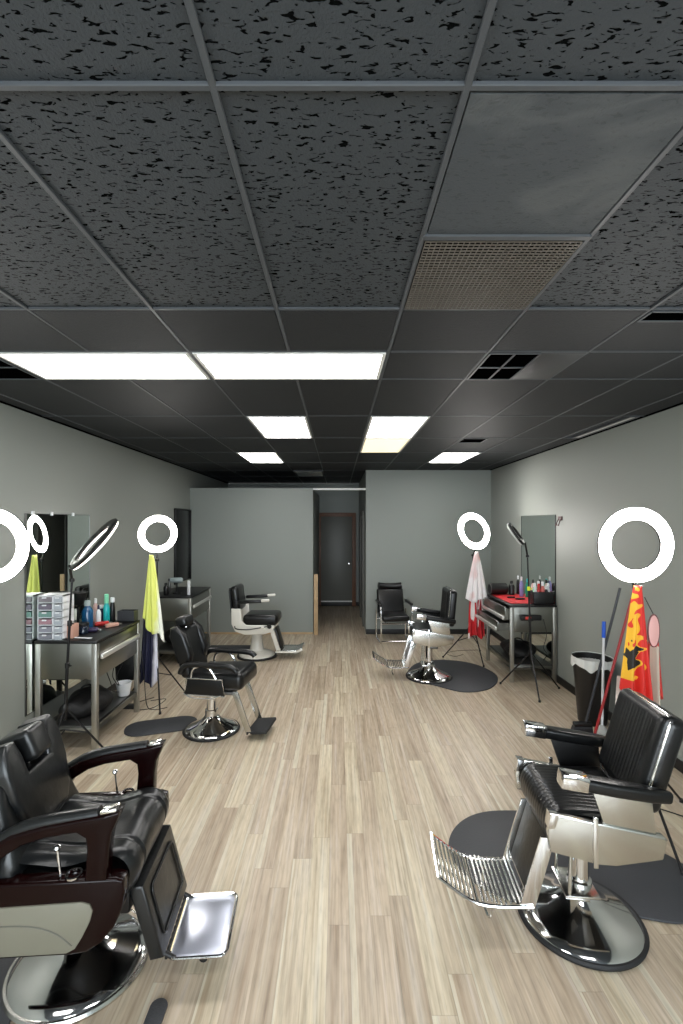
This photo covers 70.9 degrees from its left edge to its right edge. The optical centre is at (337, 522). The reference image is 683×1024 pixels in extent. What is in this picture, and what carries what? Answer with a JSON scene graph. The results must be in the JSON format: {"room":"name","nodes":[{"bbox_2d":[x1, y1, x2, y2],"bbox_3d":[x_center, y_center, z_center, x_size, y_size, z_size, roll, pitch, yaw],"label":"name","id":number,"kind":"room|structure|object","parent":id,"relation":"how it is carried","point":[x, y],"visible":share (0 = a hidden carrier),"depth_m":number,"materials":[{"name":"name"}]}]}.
{"room":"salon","nodes":[
{"label":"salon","id":0,"kind":"room"},
{"bbox_2d":[0,403,227,739],"bbox_3d":[-2.650,0.510,4.350,0.100,2.880,13.900,0,0,0],"label":"wall","id":1,"kind":"structure","parent":0,"point":[47,466],"depth_m":4.92,"materials":[{"name":"grey paint"}]},
{"bbox_2d":[25,511,89,716],"bbox_3d":[-2.593,0.753,4.500,0.014,1.706,1.036,0,0,0],"label":"wall mirror","id":2,"kind":"object","parent":1,"relation":"attached to","point":[55,539],"visible":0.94,"depth_m":4.32,"materials":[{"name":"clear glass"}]},
{"bbox_2d":[174,508,190,584],"bbox_3d":[-2.585,0.372,8.010,0.030,1.215,0.820,0,0,0],"label":"mirror","id":3,"kind":"object","parent":1,"relation":"attached to","point":[182,517],"visible":0.98,"depth_m":7.96,"materials":[{"name":"black mirror"}]},
{"bbox_2d":[228,483,358,601],"bbox_3d":[0.045,0.510,11.350,5.490,2.880,0.100,0,0,0],"label":"wall","id":4,"kind":"structure","parent":0,"point":[330,501],"depth_m":11.30,"materials":[{"name":"grey paint"}]},
{"bbox_2d":[319,513,355,605],"bbox_3d":[-0.015,0.855,11.231,0.870,2.190,0.138,0,0,0],"label":"door","id":5,"kind":"structure","parent":4,"relation":"in","point":[337,531],"depth_m":11.25,"materials":[{"name":"grey wood"}]},
{"bbox_2d":[321,602,358,605],"bbox_3d":[0.025,1.905,11.294,0.930,0.090,0.012,0,0,0],"label":"baseboard","id":6,"kind":"structure","parent":4,"relation":"attached to","point":[322,603],"depth_m":11.29,"materials":[{"name":"black plastic"}]},
{"bbox_2d":[313,490,318,631],"bbox_3d":[-0.490,0.667,9.920,0.100,2.565,2.760,0,0,0],"label":"wall","id":7,"kind":"structure","parent":0,"point":[315,495],"depth_m":9.39,"materials":[{"name":"grey paint"}]},
{"bbox_2d":[190,470,490,633],"bbox_3d":[0.045,0.510,8.479,5.290,2.880,0.122,0,0,0],"label":"wall","id":8,"kind":"structure","parent":0,"point":[413,540],"depth_m":8.43,"materials":[{"name":"grey paint"}]},
{"bbox_2d":[313,488,365,489],"bbox_3d":[0.025,-0.598,8.480,0.930,0.035,0.060,0,0,0],"label":"trim","id":9,"kind":"structure","parent":8,"relation":"attached to","point":[313,488],"depth_m":8.45,"materials":[{"name":"white paint"}]},
{"bbox_2d":[366,629,490,633],"bbox_3d":[1.584,1.905,8.424,2.188,0.090,0.012,0,0,0],"label":"baseboard","id":10,"kind":"structure","parent":8,"relation":"attached to","point":[368,631],"depth_m":8.42,"materials":[{"name":"black plastic"}]},
{"bbox_2d":[0,0,682,482],"bbox_3d":[0.045,-0.987,4.350,5.290,0.086,13.900,0,0,0],"label":"ceiling","id":11,"kind":"structure","parent":0,"point":[339,185],"depth_m":1.19,"materials":[{"name":"black tile"}]},
{"bbox_2d":[0,359,41,379],"bbox_3d":[-2.249,-0.934,2.867,0.672,0.016,0.476,0,0,0],"label":"ceiling vent","id":12,"kind":"object","parent":11,"relation":"in","point":[8,371],"visible":1,"depth_m":2.99,"materials":[{"name":"black metal"}]},
{"bbox_2d":[0,353,209,379],"bbox_3d":[-1.359,-0.935,2.870,1.065,0.015,0.474,0,0,0],"label":"recessed light","id":13,"kind":"object","parent":11,"relation":"in","point":[49,366],"visible":0.8,"depth_m":2.84,"materials":[{"name":"white paint"}]},
{"bbox_2d":[237,453,283,462],"bbox_3d":[-1.087,-0.935,6.890,0.520,0.015,1.054,0,0,0],"label":"recessed light","id":14,"kind":"object","parent":11,"relation":"in","point":[251,457],"visible":0.9,"depth_m":6.83,"materials":[{"name":"white paint"}]},
{"bbox_2d":[247,416,311,437],"bbox_3d":[-0.541,-0.935,4.730,0.520,0.015,1.054,0,0,0],"label":"recessed light","id":15,"kind":"object","parent":11,"relation":"in","point":[268,426],"visible":0.83,"depth_m":4.64,"materials":[{"name":"white paint"}]},
{"bbox_2d":[192,353,385,379],"bbox_3d":[-0.268,-0.935,2.870,1.065,0.015,0.474,0,0,0],"label":"recessed light","id":16,"kind":"object","parent":11,"relation":"in","point":[221,366],"visible":0.83,"depth_m":2.84,"materials":[{"name":"white paint"}]},
{"bbox_2d":[294,471,323,476],"bbox_3d":[-0.541,-0.935,9.110,0.520,0.015,0.954,0,0,0],"label":"recessed light","id":17,"kind":"object","parent":11,"relation":"in","point":[298,473],"visible":0.92,"depth_m":9.04,"materials":[{"name":"grey"}]},
{"bbox_2d":[296,472,322,475],"bbox_3d":[-0.541,-0.937,9.110,0.480,0.010,0.914,0,0,0],"label":"diffuser","id":18,"kind":"object","parent":17,"relation":"attached to","point":[297,473],"depth_m":9.04,"materials":[{"name":"grey"}]},
{"bbox_2d":[0,310,682,480],"bbox_3d":[0.045,-0.939,6.402,5.290,0.010,8.575,0,0,0],"label":"ceiling panel","id":19,"kind":"object","parent":11,"relation":"attached to","point":[338,411],"visible":0.82,"depth_m":3.27,"materials":[{"name":"black tile"}]},
{"bbox_2d":[0,0,682,482],"bbox_3d":[0.045,-0.935,4.350,5.290,0.016,13.900,0,0,0],"label":"ceiling grid","id":20,"kind":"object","parent":11,"relation":"attached to","point":[211,85],"depth_m":1.42,"materials":[{"name":"grey metal"}]},
{"bbox_2d":[360,438,411,452],"bbox_3d":[0.550,-0.935,5.810,0.520,0.015,1.054,0,0,0],"label":"recessed light","id":21,"kind":"object","parent":11,"relation":"in","point":[370,445],"visible":0.84,"depth_m":5.77,"materials":[{"name":"white paint"}]},
{"bbox_2d":[365,416,429,437],"bbox_3d":[0.550,-0.935,4.730,0.520,0.015,1.054,0,0,0],"label":"recessed light","id":22,"kind":"object","parent":11,"relation":"in","point":[378,426],"visible":0.84,"depth_m":4.64,"materials":[{"name":"white paint"}]},
{"bbox_2d":[427,453,479,462],"bbox_3d":[1.641,-0.935,6.890,0.520,0.015,1.054,0,0,0],"label":"recessed light","id":23,"kind":"object","parent":11,"relation":"in","point":[442,457],"visible":0.88,"depth_m":6.83,"materials":[{"name":"white paint"}]},
{"bbox_2d":[457,438,487,442],"bbox_3d":[1.515,-0.934,5.417,0.277,0.016,0.277,0,0,0],"label":"ceiling vent","id":24,"kind":"object","parent":11,"relation":"in","point":[464,440],"visible":0.99,"depth_m":5.42,"materials":[{"name":"black metal"}]},
{"bbox_2d":[405,240,582,308],"bbox_3d":[0.550,-0.936,1.839,0.522,0.015,0.499,0,0,0],"label":"ceiling vent","id":25,"kind":"object","parent":11,"relation":"in","point":[449,274],"visible":1,"depth_m":1.78,"materials":[{"name":"brown metal"}]},
{"bbox_2d":[466,353,585,379],"bbox_3d":[1.097,-0.934,2.870,0.534,0.016,0.483,0,0,0],"label":"ceiling vent","id":26,"kind":"object","parent":11,"relation":"in","point":[495,366],"visible":1,"depth_m":2.84,"materials":[{"name":"black metal"}]},
{"bbox_2d":[427,91,682,233],"bbox_3d":[0.550,-0.939,1.299,0.522,0.010,0.508,0,0,0],"label":"ceiling panel","id":27,"kind":"object","parent":11,"relation":"attached to","point":[520,162],"visible":1,"depth_m":1.23,"materials":[{"name":"black tile"}]},
{"bbox_2d":[572,416,639,437],"bbox_3d":[2.603,-0.935,4.730,0.089,0.015,1.054,0,0,0],"label":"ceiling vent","id":28,"kind":"object","parent":11,"relation":"in","point":[628,418],"visible":0.87,"depth_m":4.62,"materials":[{"name":"grey"}]},
{"bbox_2d":[637,310,682,321],"bbox_3d":[1.641,-0.934,2.160,0.532,0.016,0.110,0,0,0],"label":"ceiling vent","id":29,"kind":"object","parent":11,"relation":"in","point":[653,315],"visible":0.93,"depth_m":2.16,"materials":[{"name":"black metal"}]},
{"bbox_2d":[10,606,682,1023],"bbox_3d":[0.045,2.000,4.350,5.490,0.100,14.100,0,0,0],"label":"floor","id":30,"kind":"structure","parent":0,"point":[320,823],"depth_m":2.95,"materials":[{"name":"brown wood"}]},
{"bbox_2d":[0,958,15,1023],"bbox_3d":[-1.809,1.943,1.940,1.203,0.013,0.799,0,0,0],"label":"floor mat","id":31,"kind":"object","parent":30,"relation":"on","point":[5,963],"visible":0.08,"depth_m":2.06,"materials":[{"name":"grey rubber"}]},
{"bbox_2d":[0,509,30,582],"bbox_3d":[-2.195,0.928,3.071,0.540,2.043,0.515,0,0,0],"label":"ring light","id":32,"kind":"object","parent":30,"relation":"on","point":[19,530],"visible":0.74,"depth_m":2.99,"materials":[{"name":"white plastic"}]},
{"bbox_2d":[55,518,117,747],"bbox_3d":[-2.143,0.955,3.863,0.684,1.990,0.523,0,0,-24],"label":"ring light","id":33,"kind":"object","parent":30,"relation":"on","point":[110,526],"visible":0.95,"depth_m":3.89,"materials":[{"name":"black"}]},
{"bbox_2d":[74,523,117,569],"bbox_3d":[-1.993,0.173,3.930,0.414,0.404,0.467,0,0,0],"label":"diffuser","id":34,"kind":"object","parent":33,"relation":"attached to","point":[79,559],"depth_m":3.81,"materials":[{"name":"white plastic"}]},
{"bbox_2d":[35,620,139,750],"bbox_3d":[-2.307,1.478,4.535,0.556,0.945,0.900,0,0,0],"label":"table","id":35,"kind":"object","parent":30,"relation":"on","point":[90,659],"visible":0.83,"depth_m":4.11,"materials":[{"name":"grey metal"}]},
{"bbox_2d":[37,592,73,639],"bbox_3d":[-2.465,0.812,4.189,0.224,0.385,0.192,0,0,0],"label":"tower","id":36,"kind":"object","parent":35,"relation":"on","point":[52,607],"visible":1,"depth_m":4.12,"materials":[{"name":"white plastic"}]},
{"bbox_2d":[67,623,78,638],"bbox_3d":[-2.329,0.945,4.215,0.060,0.120,0.100,0,0,0],"label":"box","id":37,"kind":"object","parent":35,"relation":"on","point":[75,627],"visible":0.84,"depth_m":4.19,"materials":[{"name":"beige"}]},
{"bbox_2d":[72,591,87,622],"bbox_3d":[-2.501,0.835,4.616,0.176,0.340,0.176,0,0,0],"label":"cup","id":38,"kind":"object","parent":35,"relation":"on","point":[79,596],"visible":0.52,"depth_m":4.58,"materials":[{"name":"black plastic"}]},
{"bbox_2d":[79,622,88,633],"bbox_3d":[-2.315,0.955,4.366,0.097,0.100,0.097,0,0,0],"label":"jar","id":39,"kind":"object","parent":35,"relation":"on","point":[83,626],"visible":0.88,"depth_m":4.33,"materials":[{"name":"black glass"}]},
{"bbox_2d":[58,684,112,717],"bbox_3d":[-2.305,1.615,4.453,0.376,0.239,0.585,0,0,0],"label":"duffel bag","id":40,"kind":"object","parent":35,"relation":"on","point":[79,702],"visible":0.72,"depth_m":4.30,"materials":[{"name":"black fabric"}]},
{"bbox_2d":[82,600,92,627],"bbox_3d":[-2.386,0.870,4.572,0.100,0.270,0.100,0,0,0],"label":"bottle","id":41,"kind":"object","parent":35,"relation":"on","point":[87,611],"visible":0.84,"depth_m":4.54,"materials":[{"name":"blue plastic"}]},
{"bbox_2d":[54,691,133,727],"bbox_3d":[-2.320,1.748,4.535,0.434,0.025,0.860,0,0,0],"label":"shelf","id":42,"kind":"object","parent":35,"relation":"attached to","point":[117,701],"depth_m":4.28,"materials":[{"name":"grey metal"}]},
{"bbox_2d":[92,598,97,621],"bbox_3d":[-2.462,0.884,4.873,0.056,0.240,0.056,0,0,0],"label":"bottle","id":43,"kind":"object","parent":35,"relation":"on","point":[94,608],"visible":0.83,"depth_m":4.85,"materials":[{"name":"pink"}]},
{"bbox_2d":[103,594,109,621],"bbox_3d":[-2.327,0.860,4.824,0.060,0.290,0.060,0,0,0],"label":"bottle","id":44,"kind":"object","parent":35,"relation":"on","point":[106,609],"visible":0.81,"depth_m":4.80,"materials":[{"name":"teal plastic"}]},
{"bbox_2d":[110,597,114,621],"bbox_3d":[-2.289,0.879,4.873,0.052,0.250,0.052,0,0,0],"label":"bottle","id":45,"kind":"object","parent":35,"relation":"on","point":[112,599],"visible":0.91,"depth_m":4.86,"materials":[{"name":"black plastic"}]},
{"bbox_2d":[116,680,131,696],"bbox_3d":[-2.160,1.669,4.840,0.150,0.130,0.150,0,0,0],"label":"tub","id":46,"kind":"object","parent":35,"relation":"on","point":[124,687],"visible":0.89,"depth_m":4.79,"materials":[{"name":"white plastic"}]},
{"bbox_2d":[117,609,137,621],"bbox_3d":[-2.155,0.950,4.920,0.170,0.110,0.100,0,0,0],"label":"storage box","id":47,"kind":"object","parent":35,"relation":"on","point":[123,615],"visible":0.98,"depth_m":4.87,"materials":[{"name":"grey plastic"}]},
{"bbox_2d":[0,714,238,1023],"bbox_3d":[-1.005,1.421,2.139,1.073,1.059,0.651,0,0,-4],"label":"barber chair","id":48,"kind":"object","parent":30,"relation":"on","point":[74,865],"visible":1,"depth_m":1.96,"materials":[{"name":"black leather"}]},
{"bbox_2d":[0,767,78,877],"bbox_3d":[-1.363,1.236,2.114,0.227,0.393,0.556,0,0,-4],"label":"cushion","id":49,"kind":"object","parent":48,"relation":"on","point":[32,792],"depth_m":1.98,"materials":[{"name":"black leather"}]},
{"bbox_2d":[20,787,168,893],"bbox_3d":[-1.097,1.396,2.133,0.566,0.196,0.490,0,0,-4],"label":"seat cushion","id":50,"kind":"object","parent":48,"relation":"on","point":[141,838],"depth_m":2.02,"materials":[{"name":"black leather"}]},
{"bbox_2d":[115,655,133,708],"bbox_3d":[-2.240,1.640,5.080,0.220,0.620,0.120,0,0,0],"label":"bin","id":51,"kind":"object","parent":30,"relation":"on","point":[126,672],"visible":0.31,"depth_m":5.03,"materials":[{"name":"black plastic"}]},
{"bbox_2d":[143,998,167,1023],"bbox_3d":[-0.720,1.943,1.825,0.070,0.013,0.270,0,0,0],"label":"floor mat","id":52,"kind":"object","parent":30,"relation":"on","point":[157,1010],"visible":1,"depth_m":1.90,"materials":[{"name":"grey rubber"}]},
{"bbox_2d":[137,515,176,580],"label":"ring light","id":53,"kind":"object","parent":30,"relation":"on","point":[144,525],"depth_m":5.18,"materials":[{"name":"white plastic"}]},
{"bbox_2d":[143,555,164,641],"bbox_3d":[-1.944,0.798,5.042,0.233,0.921,0.089,0,0,0],"label":"cape","id":54,"kind":"object","parent":53,"relation":"hanging from","point":[152,614],"visible":1,"depth_m":5.04,"materials":[{"name":"yellow fabric"}]},
{"bbox_2d":[138,515,176,551],"bbox_3d":[-1.942,0.119,5.184,0.410,0.403,0.089,0,0,-34],"label":"diffuser","id":55,"kind":"object","parent":53,"relation":"attached to","point":[143,526],"depth_m":5.17,"materials":[{"name":"white plastic"}]},
{"bbox_2d":[124,716,196,736],"bbox_3d":[-1.690,1.943,4.600,0.660,0.013,0.340,0,0,-19],"label":"floor mat","id":56,"kind":"object","parent":30,"relation":"on","point":[171,724],"visible":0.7,"depth_m":4.57,"materials":[{"name":"grey rubber"}]},
{"bbox_2d":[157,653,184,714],"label":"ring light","id":57,"kind":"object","parent":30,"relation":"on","point":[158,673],"depth_m":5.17,"materials":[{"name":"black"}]},
{"bbox_2d":[140,619,157,687],"bbox_3d":[-2.023,1.254,5.133,0.203,0.990,0.086,0,0,0],"label":"cape","id":58,"kind":"object","parent":57,"relation":"hanging from","point":[149,650],"visible":0.56,"depth_m":5.13,"materials":[{"name":"blue fabric"}]},
{"bbox_2d":[158,587,210,653],"bbox_3d":[-2.272,1.478,7.060,0.586,0.945,1.020,0,0,0],"label":"cart","id":59,"kind":"object","parent":30,"relation":"on","point":[173,606],"visible":0.61,"depth_m":6.65,"materials":[{"name":"silver metal"}]},
{"bbox_2d":[170,577,182,593],"bbox_3d":[-2.305,0.889,6.850,0.170,0.230,0.120,0,0,0],"label":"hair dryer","id":60,"kind":"object","parent":59,"relation":"on","point":[176,580],"visible":1,"depth_m":6.82,"materials":[{"name":"silver plastic"}]},
{"bbox_2d":[158,633,206,650],"bbox_3d":[-2.285,1.748,7.060,0.464,0.025,0.980,0,0,0],"label":"shelf","id":61,"kind":"object","parent":59,"relation":"attached to","point":[166,646],"depth_m":6.69,"materials":[{"name":"grey metal"}]},
{"bbox_2d":[170,614,275,741],"bbox_3d":[-1.067,1.412,4.498,0.920,1.076,0.558,0,0,9],"label":"barber chair","id":62,"kind":"object","parent":30,"relation":"on","point":[212,680],"visible":1,"depth_m":4.36,"materials":[{"name":"black leather"}]},
{"bbox_2d":[179,624,207,677],"bbox_3d":[-1.396,1.202,4.553,0.194,0.434,0.400,0,0,9],"label":"cushion","id":63,"kind":"object","parent":62,"relation":"on","point":[193,644],"depth_m":4.49,"materials":[{"name":"black leather"}]},
{"bbox_2d":[188,661,256,689],"bbox_3d":[-1.073,1.427,4.501,0.532,0.182,0.450,0,0,9],"label":"seat cushion","id":64,"kind":"object","parent":62,"relation":"on","point":[247,670],"depth_m":4.29,"materials":[{"name":"black leather"}]},
{"bbox_2d":[208,645,250,648],"bbox_3d":[-1.720,1.943,7.420,1.000,0.013,0.400,0,0,0],"label":"floor mat","id":65,"kind":"object","parent":30,"relation":"on","point":[211,646],"visible":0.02,"depth_m":7.53,"materials":[{"name":"grey rubber"}]},
{"bbox_2d":[229,583,304,661],"bbox_3d":[-1.026,1.427,7.008,1.061,1.045,0.633,0,0,2],"label":"barber chair","id":66,"kind":"object","parent":30,"relation":"on","point":[255,623],"visible":0.98,"depth_m":6.83,"materials":[{"name":"black leather"}]},
{"bbox_2d":[230,583,245,609],"bbox_3d":[-1.462,1.090,7.030,0.148,0.370,0.420,0,0,2],"label":"cushion","id":67,"kind":"object","parent":66,"relation":"on","point":[237,593],"depth_m":6.85,"materials":[{"name":"black leather"}]},
{"bbox_2d":[243,610,281,624],"bbox_3d":[-1.098,1.380,7.017,0.495,0.150,0.450,0,0,2],"label":"seat cushion","id":68,"kind":"object","parent":66,"relation":"on","point":[253,617],"depth_m":6.81,"materials":[{"name":"black leather"}]},
{"bbox_2d":[314,574,317,634],"bbox_3d":[-0.385,1.420,8.352,0.070,1.060,0.055,0,0,0],"label":"wooden gate","id":69,"kind":"object","parent":30,"relation":"on","point":[315,575],"visible":1,"depth_m":8.35,"materials":[{"name":"brown wood"}]},
{"bbox_2d":[375,582,412,643],"bbox_3d":[0.915,1.485,8.007,0.556,0.927,0.699,0,0,-4],"label":"chair","id":70,"kind":"object","parent":30,"relation":"on","point":[390,602],"visible":0.85,"depth_m":8.16,"materials":[{"name":"black leather"}]},
{"bbox_2d":[407,660,497,691],"bbox_3d":[1.490,1.943,6.196,1.184,0.013,1.139,0,0,41],"label":"floor mat","id":71,"kind":"object","parent":30,"relation":"on","point":[467,677],"visible":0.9,"depth_m":6.05,"materials":[{"name":"grey rubber"}]},
{"bbox_2d":[372,586,456,683],"bbox_3d":[0.952,1.384,6.077,1.032,1.132,0.604,0,0,2],"label":"barber chair","id":72,"kind":"object","parent":71,"relation":"on","point":[433,633],"visible":1,"depth_m":5.91,"materials":[{"name":"black leather"}]},
{"bbox_2d":[409,622,431,636],"bbox_3d":[1.147,1.387,6.070,0.447,0.185,0.450,0,0,2],"label":"seat cushion","id":73,"kind":"object","parent":72,"relation":"on","point":[423,626],"depth_m":6.08,"materials":[{"name":"black leather"}]},
{"bbox_2d":[440,586,452,625],"bbox_3d":[1.370,1.038,6.062,0.105,0.431,0.410,0,0,2],"label":"cushion","id":74,"kind":"object","parent":72,"relation":"on","point":[446,611],"depth_m":5.89,"materials":[{"name":"black leather"}]},
{"bbox_2d":[457,513,489,560],"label":"ring light","id":75,"kind":"object","parent":30,"relation":"on","point":[463,519],"depth_m":6.84,"materials":[{"name":"white plastic"}]},
{"bbox_2d":[458,513,489,548],"bbox_3d":[1.946,0.114,6.855,0.540,0.519,0.159,0,0,-23],"label":"diffuser","id":76,"kind":"object","parent":75,"relation":"attached to","point":[467,516],"depth_m":6.84,"materials":[{"name":"white plastic"}]},
{"bbox_2d":[465,552,487,602],"bbox_3d":[1.956,0.758,6.733,0.324,0.710,0.090,0,0,0],"label":"cape","id":77,"kind":"object","parent":75,"relation":"hanging from","point":[476,588],"visible":1,"depth_m":6.73,"materials":[{"name":"white fabric"}]},
{"bbox_2d":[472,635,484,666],"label":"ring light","id":78,"kind":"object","parent":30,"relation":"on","point":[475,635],"depth_m":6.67,"materials":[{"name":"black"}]},
{"bbox_2d":[468,599,484,638],"bbox_3d":[1.972,1.300,6.822,0.244,0.692,0.090,0,0,0],"label":"cape","id":79,"kind":"object","parent":78,"relation":"hanging from","point":[475,626],"visible":0.68,"depth_m":6.83,"materials":[{"name":"red fabric"}]},
{"bbox_2d":[475,594,556,682],"bbox_3d":[2.307,1.478,6.350,0.736,0.945,0.980,0,0,0],"label":"cart","id":80,"kind":"object","parent":30,"relation":"on","point":[498,614],"visible":0.8,"depth_m":5.88,"materials":[{"name":"silver metal"}]},
{"bbox_2d":[491,594,531,603],"bbox_3d":[2.400,1.002,6.380,0.500,0.006,0.800,0,0,0],"label":"mat","id":81,"kind":"object","parent":80,"relation":"on","point":[501,596],"visible":0.59,"depth_m":6.35,"materials":[{"name":"red rubber"}]},
{"bbox_2d":[487,583,507,593],"bbox_3d":[2.237,0.919,6.720,0.246,0.156,0.156,0,0,-6],"label":"speaker","id":82,"kind":"object","parent":81,"relation":"on","point":[492,588],"visible":1,"depth_m":6.66},
{"bbox_2d":[508,581,514,594],"bbox_3d":[2.423,0.903,6.703,0.080,0.190,0.080,0,0,0],"label":"bottle","id":83,"kind":"object","parent":81,"relation":"on","point":[511,588],"visible":1,"depth_m":6.68,"materials":[{"name":"black plastic"}]},
{"bbox_2d":[500,637,536,657],"bbox_3d":[2.400,1.627,6.338,0.411,0.216,0.578,0,0,0],"label":"duffel bag","id":84,"kind":"object","parent":80,"relation":"on","point":[521,647],"visible":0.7,"depth_m":6.21,"materials":[{"name":"black fabric"}]},
{"bbox_2d":[490,645,551,665],"bbox_3d":[2.390,1.748,6.350,0.474,0.025,0.940,0,0,0],"label":"shelf","id":85,"kind":"object","parent":80,"relation":"attached to","point":[496,650],"depth_m":6.11,"materials":[{"name":"grey metal"}]},
{"bbox_2d":[520,615,541,620],"bbox_3d":[2.335,1.147,5.813,0.250,0.065,0.054,0,0,0],"label":"holder","id":86,"kind":"object","parent":80,"relation":"attached to","point":[522,617],"visible":0.86,"depth_m":5.79,"materials":[{"name":"black plastic"}]},
{"bbox_2d":[530,590,553,603],"bbox_3d":[2.530,0.923,5.975,0.250,0.150,0.160,0,0,0],"label":"storage bin","id":87,"kind":"object","parent":80,"relation":"on","point":[535,597],"visible":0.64,"depth_m":5.89,"materials":[{"name":"black plastic"}]},
{"bbox_2d":[499,522,559,702],"bbox_3d":[2.217,0.972,5.481,0.680,1.956,0.537,0,0,15],"label":"ring light","id":88,"kind":"object","parent":30,"relation":"on","point":[511,528],"visible":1,"depth_m":5.56,"materials":[{"name":"grey metal"}]},
{"bbox_2d":[507,524,521,544],"bbox_3d":[2.038,0.128,5.522,0.179,0.251,0.300,0,0,29],"label":"diffuser","id":89,"kind":"object","parent":88,"relation":"attached to","point":[511,528],"depth_m":5.41,"materials":[{"name":"grey plastic"}]},
{"bbox_2d":[448,810,682,923],"bbox_3d":[1.323,1.943,2.784,1.328,0.013,0.910,0,0,0],"label":"floor mat","id":90,"kind":"object","parent":30,"relation":"on","point":[653,889],"visible":0.39,"depth_m":2.66,"materials":[{"name":"grey rubber"}]},
{"bbox_2d":[429,688,682,971],"bbox_3d":[1.030,1.407,2.383,1.106,1.086,0.604,0,0,5],"label":"barber chair","id":91,"kind":"object","parent":90,"relation":"on","point":[578,809],"visible":1,"depth_m":2.25,"materials":[{"name":"black leather"}]},
{"bbox_2d":[520,764,611,836],"bbox_3d":[1.187,1.387,2.370,0.447,0.185,0.450,0,0,5],"label":"seat cushion","id":92,"kind":"object","parent":91,"relation":"on","point":[540,788],"depth_m":2.35,"materials":[{"name":"black leather"}]},
{"bbox_2d":[599,688,679,785],"bbox_3d":[1.451,1.079,2.349,0.184,0.422,0.410,0,0,5],"label":"backrest","id":93,"kind":"object","parent":91,"relation":"on","point":[641,745],"depth_m":2.26,"materials":[{"name":"black leather"}]},
{"bbox_2d":[571,651,614,726],"bbox_3d":[2.500,1.631,4.721,0.374,0.637,0.410,0,0,0],"label":"trash can","id":94,"kind":"object","parent":30,"relation":"on","point":[585,664],"visible":0.78,"depth_m":4.61,"materials":[{"name":"black plastic"}]},
{"bbox_2d":[571,588,620,732],"bbox_3d":[2.404,1.276,4.470,0.467,1.348,0.050,0,0,0],"label":"broom","id":95,"kind":"object","parent":30,"relation":"on","point":[586,726],"visible":0.94,"depth_m":4.46,"materials":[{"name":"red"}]},
{"bbox_2d":[597,621,606,735],"bbox_3d":[2.431,1.432,4.421,0.112,1.036,0.112,0,0,0],"label":"mop","id":96,"kind":"object","parent":30,"relation":"on","point":[602,729],"visible":0.7,"depth_m":4.43,"materials":[{"name":"white plastic"}]},
{"bbox_2d":[594,598,630,733],"bbox_3d":[2.417,1.311,4.286,0.493,1.275,0.112,0,0,0],"label":"broom","id":97,"kind":"object","parent":30,"relation":"on","point":[628,609],"visible":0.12,"depth_m":4.32,"materials":[{"name":"red plastic"}]},
{"bbox_2d":[597,507,682,875],"bbox_3d":[1.955,0.923,3.016,0.914,2.053,0.775,0,0,0],"label":"ring light","id":98,"kind":"object","parent":30,"relation":"on","point":[666,541],"visible":0.66,"depth_m":3.08,"materials":[{"name":"white plastic"}]},
{"bbox_2d":[615,676,620,703],"bbox_3d":[1.881,1.317,3.078,0.204,0.650,0.084,0,0,0],"label":"towel","id":99,"kind":"object","parent":98,"relation":"hanging from","point":[618,690],"visible":0.02,"depth_m":3.11,"materials":[{"name":"beige fabric"}]},
{"bbox_2d":[619,585,652,700],"bbox_3d":[1.869,0.779,2.973,0.204,0.776,0.093,0,0,0],"label":"cape","id":100,"kind":"object","parent":98,"relation":"hanging from","point":[635,671],"visible":0.91,"depth_m":2.98,"materials":[{"name":"red fabric"}]},
{"bbox_2d":[599,507,673,582],"bbox_3d":[1.925,0.142,3.089,0.486,0.486,0.022,0,0,0],"label":"diffuser","id":101,"kind":"object","parent":98,"relation":"attached to","point":[666,541],"depth_m":3.08,"materials":[{"name":"white plastic"}]},
{"bbox_2d":[644,597,659,646],"bbox_3d":[1.940,0.613,2.968,0.078,0.304,0.049,0,0,0],"label":"tag","id":102,"kind":"object","parent":98,"relation":"hanging from","point":[653,627],"visible":1,"depth_m":2.94,"materials":[{"name":"pink plastic"}]},
{"bbox_2d":[650,646,659,704],"bbox_3d":[1.985,0.991,2.987,0.059,0.438,0.062,0,0,0],"label":"towel","id":103,"kind":"object","parent":98,"relation":"hanging from","point":[654,651],"visible":0.72,"depth_m":2.98,"materials":[{"name":"beige fabric"}]},
{"bbox_2d":[648,641,662,698],"bbox_3d":[2.065,0.933,3.117,0.106,0.442,0.065,0,0,0],"label":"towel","id":104,"kind":"object","parent":98,"relation":"hanging from","point":[649,645],"visible":0.19,"depth_m":3.10,"materials":[{"name":"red fabric"}]},
{"bbox_2d":[359,471,365,631],"bbox_3d":[0.540,0.510,9.920,0.100,2.880,2.760,0,0,0],"label":"wall","id":105,"kind":"structure","parent":0,"point":[362,484],"depth_m":8.88,"materials":[{"name":"grey paint"}]},
{"bbox_2d":[360,511,363,626],"bbox_3d":[0.474,0.865,9.525,0.029,2.170,0.990,0,0,0],"label":"door","id":106,"kind":"structure","parent":105,"relation":"in","point":[362,512],"depth_m":9.03,"materials":[{"name":"grey"}]},
{"bbox_2d":[491,404,682,760],"bbox_3d":[2.740,0.510,4.350,0.100,2.880,13.900,0,0,0],"label":"wall","id":107,"kind":"structure","parent":0,"point":[638,463],"depth_m":4.88,"materials":[{"name":"grey paint"}]},
{"bbox_2d":[0,401,682,483],"bbox_3d":[0.045,-0.935,4.350,5.290,0.018,13.900,0,0,0],"label":"trim","id":108,"kind":"structure","parent":107,"relation":"attached to","point":[2,402],"depth_m":4.86,"materials":[{"name":"black"}]},
{"bbox_2d":[521,515,555,670],"bbox_3d":[2.686,0.920,6.475,0.009,2.047,1.106,0,0,0],"label":"wall mirror","id":109,"kind":"object","parent":107,"relation":"attached to","point":[538,532],"visible":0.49,"depth_m":6.36,"materials":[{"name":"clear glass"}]},
{"bbox_2d":[491,629,682,773],"bbox_3d":[2.684,1.905,2.915,0.012,0.090,11.030,0,0,0],"label":"baseboard","id":110,"kind":"structure","parent":107,"relation":"attached to","point":[678,765],"depth_m":5.61,"materials":[{"name":"black"}]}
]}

